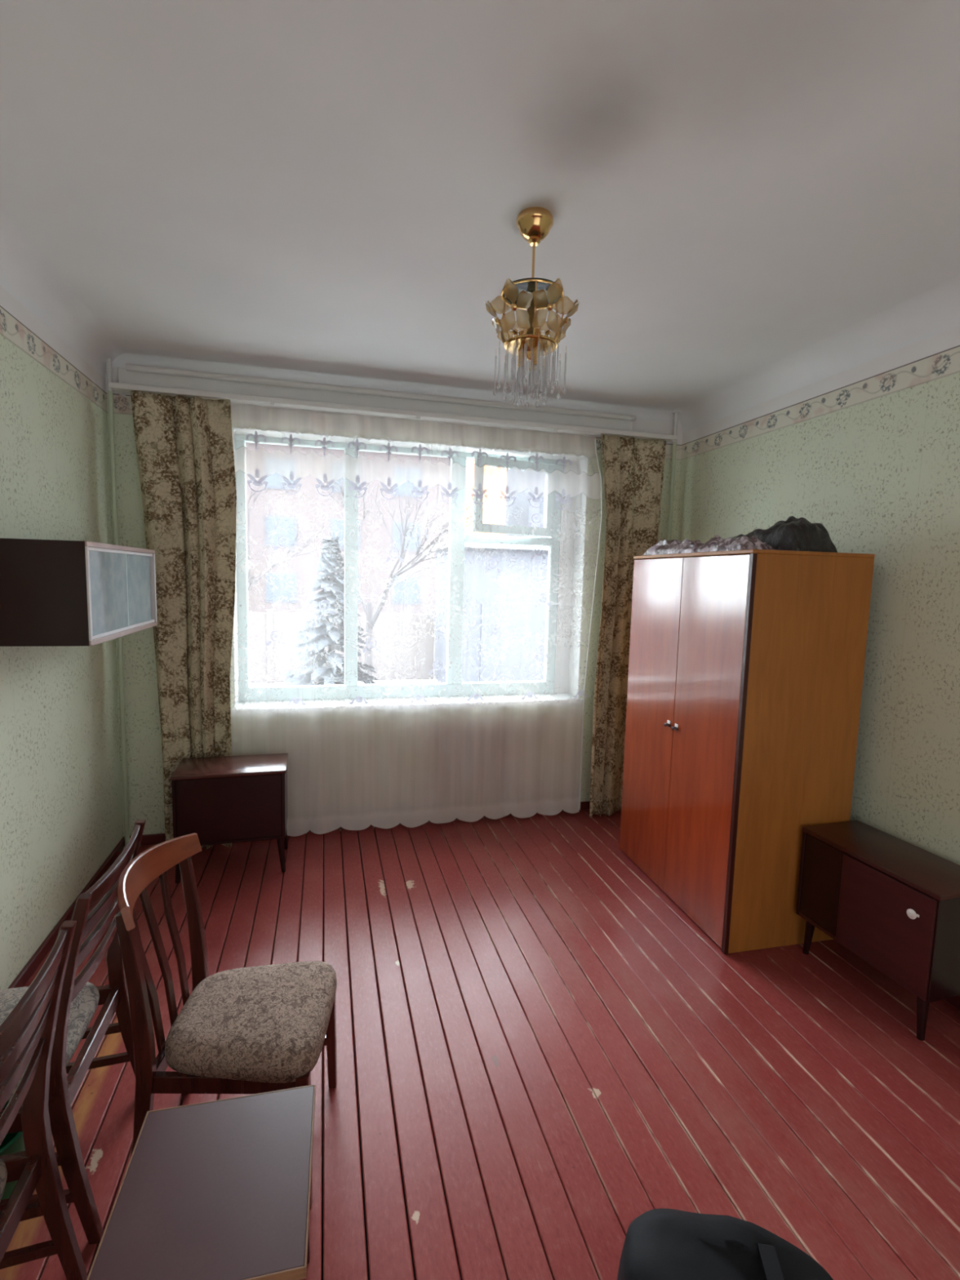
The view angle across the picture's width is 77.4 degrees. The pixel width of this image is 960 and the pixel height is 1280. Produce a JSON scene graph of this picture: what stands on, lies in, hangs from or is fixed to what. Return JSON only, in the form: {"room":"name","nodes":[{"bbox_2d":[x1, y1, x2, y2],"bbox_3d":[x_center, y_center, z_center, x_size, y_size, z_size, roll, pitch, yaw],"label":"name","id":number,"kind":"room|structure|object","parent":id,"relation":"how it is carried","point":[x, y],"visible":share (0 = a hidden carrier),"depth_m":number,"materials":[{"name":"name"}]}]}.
{"room":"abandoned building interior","nodes":[
{"label":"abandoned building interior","id":0,"kind":"room"},
{"bbox_2d":[0,285,123,989],"bbox_3d":[-1.638,0.116,1.069,0.150,3.220,6.250,0,6,-15],"label":"wall","id":1,"kind":"structure","parent":0,"point":[61,804],"depth_m":2.79,"materials":[{"name":"green paper"}]},
{"bbox_2d":[0,305,106,412],"bbox_3d":[-1.496,-1.093,0.814,0.003,0.112,5.650,0,6,-15],"label":"border","id":2,"kind":"structure","parent":1,"relation":"attached to","point":[11,328],"depth_m":2.79,"materials":[{"name":"beige paper"}]},
{"bbox_2d":[8,835,124,988],"bbox_3d":[-1.555,1.582,1.099,0.020,0.061,5.650,0,6,-15],"label":"baseboard","id":3,"kind":"structure","parent":1,"relation":"attached to","point":[39,955],"depth_m":2.79,"materials":[{"name":"red paint"}]},
{"bbox_2d":[0,537,157,646],"bbox_3d":[-1.806,-0.229,2.732,0.360,0.405,0.960,0,6,-15],"label":"upper cabinet","id":4,"kind":"object","parent":1,"relation":"attached to","point":[53,593],"visible":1,"depth_m":2.30,"materials":[{"name":"brown wood"}]},
{"bbox_2d":[105,367,682,845],"bbox_3d":[-0.434,-0.201,4.359,3.835,3.220,0.450,0,6,-15],"label":"wall","id":5,"kind":"structure","parent":0,"point":[144,766],"depth_m":3.84,"materials":[{"name":"green paint"}]},
{"bbox_2d":[129,800,590,844],"bbox_3d":[-0.411,1.275,4.286,3.795,0.061,0.020,0,6,-15],"label":"baseboard","id":6,"kind":"structure","parent":5,"relation":"attached to","point":[155,838],"depth_m":3.85,"materials":[{"name":"red paint"}]},
{"bbox_2d":[117,364,635,431],"bbox_3d":[-0.498,-1.533,3.890,3.294,0.125,0.134,0,6,-15],"label":"crown molding","id":7,"kind":"structure","parent":5,"relation":"attached to","point":[140,375],"depth_m":3.79,"materials":[{"name":"white paint"}]},
{"bbox_2d":[108,382,677,442],"bbox_3d":[-0.363,-1.430,3.891,3.585,0.047,0.222,0,6,-15],"label":"track","id":8,"kind":"object","parent":5,"relation":"attached to","point":[120,388],"visible":0.92,"depth_m":3.75,"materials":[{"name":"white paint"}]},
{"bbox_2d":[130,390,236,848],"bbox_3d":[-1.754,-0.058,3.626,0.557,2.735,0.118,0,6,-15],"label":"drape","id":9,"kind":"object","parent":8,"relation":"hanging from","point":[184,445],"visible":0.82,"depth_m":3.58,"materials":[{"name":"fabric"}]},
{"bbox_2d":[230,403,602,836],"bbox_3d":[-0.369,-0.061,4.053,2.519,2.750,0.045,0,6,-15],"label":"lace curtain","id":10,"kind":"object","parent":8,"relation":"hanging from","point":[384,771],"visible":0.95,"depth_m":4.09,"materials":[{"name":"white fabric"}]},
{"bbox_2d":[589,433,666,817],"bbox_3d":[1.044,-0.062,4.352,0.526,2.740,0.124,0,6,-15],"label":"drape","id":11,"kind":"object","parent":8,"relation":"hanging from","point":[633,468],"visible":0.8,"depth_m":4.31,"materials":[{"name":"fabric"}]},
{"bbox_2d":[106,392,681,460],"bbox_3d":[-0.346,-1.402,4.012,3.829,0.112,0.003,0,6,-15],"label":"border","id":12,"kind":"structure","parent":5,"relation":"attached to","point":[246,415],"depth_m":3.95,"materials":[{"name":"beige paper"}]},
{"bbox_2d":[231,426,588,715],"bbox_3d":[-0.445,-0.442,4.254,2.475,1.811,0.395,0,6,-15],"label":"window","id":13,"kind":"structure","parent":5,"relation":"in","point":[562,667],"depth_m":4.31,"materials":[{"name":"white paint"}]},
{"bbox_2d":[0,0,959,409],"bbox_3d":[0.330,-1.464,1.402,4.135,0.150,6.250,0,6,-15],"label":"ceiling","id":14,"kind":"structure","parent":0,"point":[730,188],"depth_m":1.85,"materials":[{"name":"white paint"}]},
{"bbox_2d":[0,210,127,377],"bbox_3d":[-1.424,-1.299,0.810,0.140,0.140,5.650,0,6,-15],"label":"cove","id":15,"kind":"object","parent":14,"relation":"attached to","point":[25,275],"visible":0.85,"depth_m":2.69,"materials":[{"name":"white paint"}]},
{"bbox_2d":[111,352,679,423],"bbox_3d":[-0.332,-1.639,3.954,3.835,0.070,0.070,0,6,-15],"label":"cove","id":16,"kind":"object","parent":14,"relation":"attached to","point":[641,413],"visible":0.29,"depth_m":3.87,"materials":[{"name":"white paint"}]},
{"bbox_2d":[484,206,579,408],"bbox_3d":[0.182,-1.153,2.107,0.330,0.623,0.333,0,6,-15],"label":"chandelier","id":17,"kind":"object","parent":14,"relation":"hanging from","point":[534,224],"visible":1,"depth_m":2.08,"materials":[{"name":"gold metal"}]},
{"bbox_2d":[494,316,499,324],"bbox_3d":[0.060,-1.129,2.117,0.016,0.023,0.024,-27,3,6],"label":"flower","id":18,"kind":"object","parent":17,"relation":"on","point":[496,320],"depth_m":2.11,"materials":[{"name":"gold metal"}]},
{"bbox_2d":[511,302,517,311],"bbox_3d":[0.114,-1.116,2.008,0.024,0.023,0.016,5,36,34],"label":"flower","id":19,"kind":"object","parent":17,"relation":"on","point":[513,306],"depth_m":2.00,"materials":[{"name":"gold metal"}]},
{"bbox_2d":[511,328,517,335],"bbox_3d":[0.129,-1.137,2.217,0.024,0.023,0.016,-1,-22,-26],"label":"flower","id":20,"kind":"object","parent":17,"relation":"on","point":[514,332],"depth_m":2.21,"materials":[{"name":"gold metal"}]},
{"bbox_2d":[517,330,524,367],"bbox_3d":[0.147,-1.025,2.116,0.026,0.120,0.026,0,6,-15],"label":"socket","id":21,"kind":"object","parent":17,"relation":"attached to","point":[522,332],"depth_m":2.11,"materials":[{"name":"gold metal"}]},
{"bbox_2d":[529,360,536,371],"bbox_3d":[0.192,-1.028,2.148,0.026,0.120,0.026,0,6,-15],"label":"socket","id":22,"kind":"object","parent":17,"relation":"attached to","point":[535,367],"depth_m":2.15,"materials":[{"name":"gold metal"}]},
{"bbox_2d":[532,328,540,365],"bbox_3d":[0.198,-1.022,2.093,0.026,0.120,0.026,0,6,-15],"label":"socket","id":23,"kind":"object","parent":17,"relation":"attached to","point":[537,331],"depth_m":2.08,"materials":[{"name":"gold metal"}]},
{"bbox_2d":[544,328,550,335],"bbox_3d":[0.249,-1.133,2.208,0.024,0.023,0.016,5,-21,34],"label":"flower","id":24,"kind":"object","parent":17,"relation":"on","point":[547,332],"depth_m":2.20,"materials":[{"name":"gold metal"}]},
{"bbox_2d":[546,302,553,311],"bbox_3d":[0.234,-1.112,2.000,0.024,0.023,0.016,-1,35,-26],"label":"flower","id":25,"kind":"object","parent":17,"relation":"on","point":[549,306],"depth_m":1.99,"materials":[{"name":"gold metal"}]},
{"bbox_2d":[563,316,568,323],"bbox_3d":[0.302,-1.121,2.100,0.016,0.023,0.024,30,7,1],"label":"flower","id":26,"kind":"object","parent":17,"relation":"on","point":[566,321],"depth_m":2.09,"materials":[{"name":"gold metal"}]},
{"bbox_2d":[671,275,959,433],"bbox_3d":[2.152,-1.307,1.737,0.140,0.140,5.650,0,6,-15],"label":"cove","id":27,"kind":"object","parent":14,"relation":"attached to","point":[935,311],"visible":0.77,"depth_m":3.06,"materials":[{"name":"white paint"}]},
{"bbox_2d":[0,809,959,1279],"bbox_3d":[0.289,1.669,1.587,4.035,0.122,5.850,0,6,-15],"label":"floor","id":28,"kind":"structure","parent":0,"point":[540,1052],"depth_m":2.17,"materials":[{"name":"paint"}]},
{"bbox_2d":[0,1101,25,1199],"bbox_3d":[-1.371,1.449,1.641,0.246,0.222,0.246,0,6,-15],"label":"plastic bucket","id":29,"kind":"object","parent":28,"relation":"on","point":[12,1143],"visible":0.19,"depth_m":1.62,"materials":[{"name":"green plastic"}]},
{"bbox_2d":[0,920,87,1279],"bbox_3d":[-1.139,1.143,1.127,0.558,0.953,0.494,0,6,-15],"label":"dining chair","id":30,"kind":"object","parent":28,"relation":"on","point":[27,1034],"visible":1,"depth_m":1.36,"materials":[{"name":"brown wood"}]},
{"bbox_2d":[0,819,145,1244],"bbox_3d":[-1.294,1.080,1.689,0.558,0.953,0.494,0,6,-15],"label":"dining chair","id":31,"kind":"object","parent":28,"relation":"on","point":[80,998],"visible":0.68,"depth_m":1.61,"materials":[{"name":"brown wood"}]},
{"bbox_2d":[106,357,129,849],"bbox_3d":[-2.186,-0.176,3.622,0.068,2.999,0.066,0,6,-15],"label":"pipe","id":32,"kind":"object","parent":28,"relation":"on","point":[108,363],"visible":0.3,"depth_m":3.63,"materials":[{"name":"metal"}]},
{"bbox_2d":[86,1084,315,1279],"bbox_3d":[-0.570,1.385,1.308,0.391,0.459,0.417,0,6,-13],"label":"table","id":33,"kind":"object","parent":28,"relation":"on","point":[220,1189],"visible":1,"depth_m":1.25,"materials":[{"name":"laminate"}]},
{"bbox_2d":[115,833,337,1209],"bbox_3d":[-0.742,1.099,1.806,0.570,0.921,0.456,1,6,-4],"label":"dining chair","id":34,"kind":"object","parent":28,"relation":"on","point":[256,1029],"visible":0.94,"depth_m":1.70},
{"bbox_2d":[169,752,288,883],"bbox_3d":[-1.466,1.043,3.571,0.606,0.622,0.348,0,6,-16],"label":"nightstand","id":35,"kind":"object","parent":28,"relation":"on","point":[242,798],"visible":0.87,"depth_m":3.41,"materials":[{"name":"brown wood"}]},
{"bbox_2d":[667,410,680,540],"bbox_3d":[1.404,-0.183,4.547,0.068,2.999,0.066,0,6,-15],"label":"pipe","id":36,"kind":"object","parent":28,"relation":"on","point":[675,413],"visible":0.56,"depth_m":4.43,"materials":[{"name":"metal"}]},
{"bbox_2d":[617,1208,833,1279],"bbox_3d":[0.470,1.403,1.135,0.468,0.512,0.304,2,6,9],"label":"fabric bag","id":37,"kind":"object","parent":28,"relation":"on","point":[660,1243],"visible":1,"depth_m":1.14,"materials":[{"name":"black fabric"}]},
{"bbox_2d":[619,549,875,954],"bbox_3d":[1.367,0.487,3.365,0.679,1.911,1.121,0,6,-13],"label":"wardrobe","id":38,"kind":"object","parent":28,"relation":"on","point":[746,667],"visible":0.98,"depth_m":2.87,"materials":[{"name":"brown wood"}]},
{"bbox_2d":[641,534,777,555],"bbox_3d":[1.192,-0.512,3.212,0.197,0.098,0.958,0,6,-15],"label":"plastic sheet","id":39,"kind":"object","parent":38,"relation":"on","point":[664,546],"visible":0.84,"depth_m":3.04,"materials":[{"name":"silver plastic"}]},
{"bbox_2d":[733,515,837,552],"bbox_3d":[1.482,-0.528,3.043,0.286,0.179,0.592,0,6,-15],"label":"plastic bundle","id":40,"kind":"object","parent":38,"relation":"on","point":[793,534],"visible":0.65,"depth_m":2.79,"materials":[{"name":"black plastic"}]},
{"bbox_2d":[795,819,959,1040],"bbox_3d":[1.766,1.226,2.616,0.357,0.620,0.643,0,6,-17],"label":"base cabinet","id":41,"kind":"object","parent":28,"relation":"on","point":[894,903],"visible":1,"depth_m":2.48,"materials":[{"name":"brown paint"}]},
{"bbox_2d":[675,325,959,865],"bbox_3d":[2.219,0.108,2.069,0.150,3.220,6.250,0,6,-15],"label":"wall","id":42,"kind":"structure","parent":0,"point":[881,475],"depth_m":2.85,"materials":[{"name":"green paper"}]},
{"bbox_2d":[680,345,959,460],"bbox_3d":[2.213,-1.101,1.776,0.003,0.112,5.650,0,6,-15],"label":"border","id":43,"kind":"structure","parent":42,"relation":"attached to","point":[944,363],"depth_m":3.11,"materials":[{"name":"beige paper"}]},
{"bbox_2d":[944,995,959,1010],"bbox_3d":[2.138,1.575,2.056,0.020,0.061,5.650,0,6,-15],"label":"baseboard","id":44,"kind":"structure","parent":42,"relation":"attached to","point":[954,1001],"depth_m":2.53,"materials":[{"name":"red paint"}]},
{"label":"outside","id":45,"kind":"structure","parent":0,"visible":0},
{"bbox_2d":[248,628,439,686],"bbox_3d":[-3.373,-1.435,42.895,105.000,0.200,75.450,0,6,-15],"label":"ground","id":46,"kind":"structure","parent":45,"point":[434,680],"depth_m":17.11,"materials":[{"name":"white snow"}]},
{"bbox_2d":[245,443,325,591],"bbox_3d":[-6.065,-1.617,12.154,2.813,6.489,5.440,6,8,38],"label":"bare tree","id":47,"kind":"object","parent":46,"relation":"on","point":[250,579],"visible":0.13,"depth_m":12.92,"materials":[{"name":"grey plant"}]},
{"bbox_2d":[283,530,377,685],"bbox_3d":[-2.333,0.166,9.394,2.173,3.700,2.186,0,6,-15],"label":"spruce","id":48,"kind":"object","parent":46,"relation":"on","point":[315,640],"visible":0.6,"depth_m":9.13,"materials":[{"name":"grey plant"}]},
{"bbox_2d":[248,609,435,683],"bbox_3d":[-10.270,0.194,15.231,18.440,2.020,0.160,0,6,-15],"label":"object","id":49,"kind":"structure","parent":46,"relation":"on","point":[288,624],"depth_m":17.05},
{"bbox_2d":[245,442,449,628],"bbox_3d":[-11.864,-6.206,36.754,24.100,10.150,10.600,0,6,-15],"label":"house","id":50,"kind":"structure","parent":46,"relation":"on","point":[300,570],"depth_m":32.56,"materials":[{"name":"paint"}]},
{"bbox_2d":[316,448,488,684],"bbox_3d":[-1.785,-1.439,13.031,3.709,6.162,5.325,0,6,-15],"label":"bare tree","id":51,"kind":"object","parent":46,"relation":"on","point":[371,620],"visible":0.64,"depth_m":13.66,"materials":[{"name":"grey plant"}]},
{"bbox_2d":[465,458,506,535],"bbox_3d":[-0.122,-3.410,21.409,1.520,8.400,2.600,0,6,-15],"label":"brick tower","id":52,"kind":"structure","parent":46,"relation":"on","point":[496,510],"depth_m":20.16,"materials":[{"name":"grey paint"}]},
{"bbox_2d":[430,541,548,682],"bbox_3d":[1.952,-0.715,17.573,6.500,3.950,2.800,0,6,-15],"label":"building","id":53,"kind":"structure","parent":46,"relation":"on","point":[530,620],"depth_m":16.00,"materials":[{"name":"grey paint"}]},
{"bbox_2d":[504,468,548,537],"bbox_3d":[11.133,-8.180,46.656,19.600,13.150,10.600,0,6,-15],"label":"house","id":54,"kind":"structure","parent":46,"relation":"on","point":[521,508],"depth_m":40.38,"materials":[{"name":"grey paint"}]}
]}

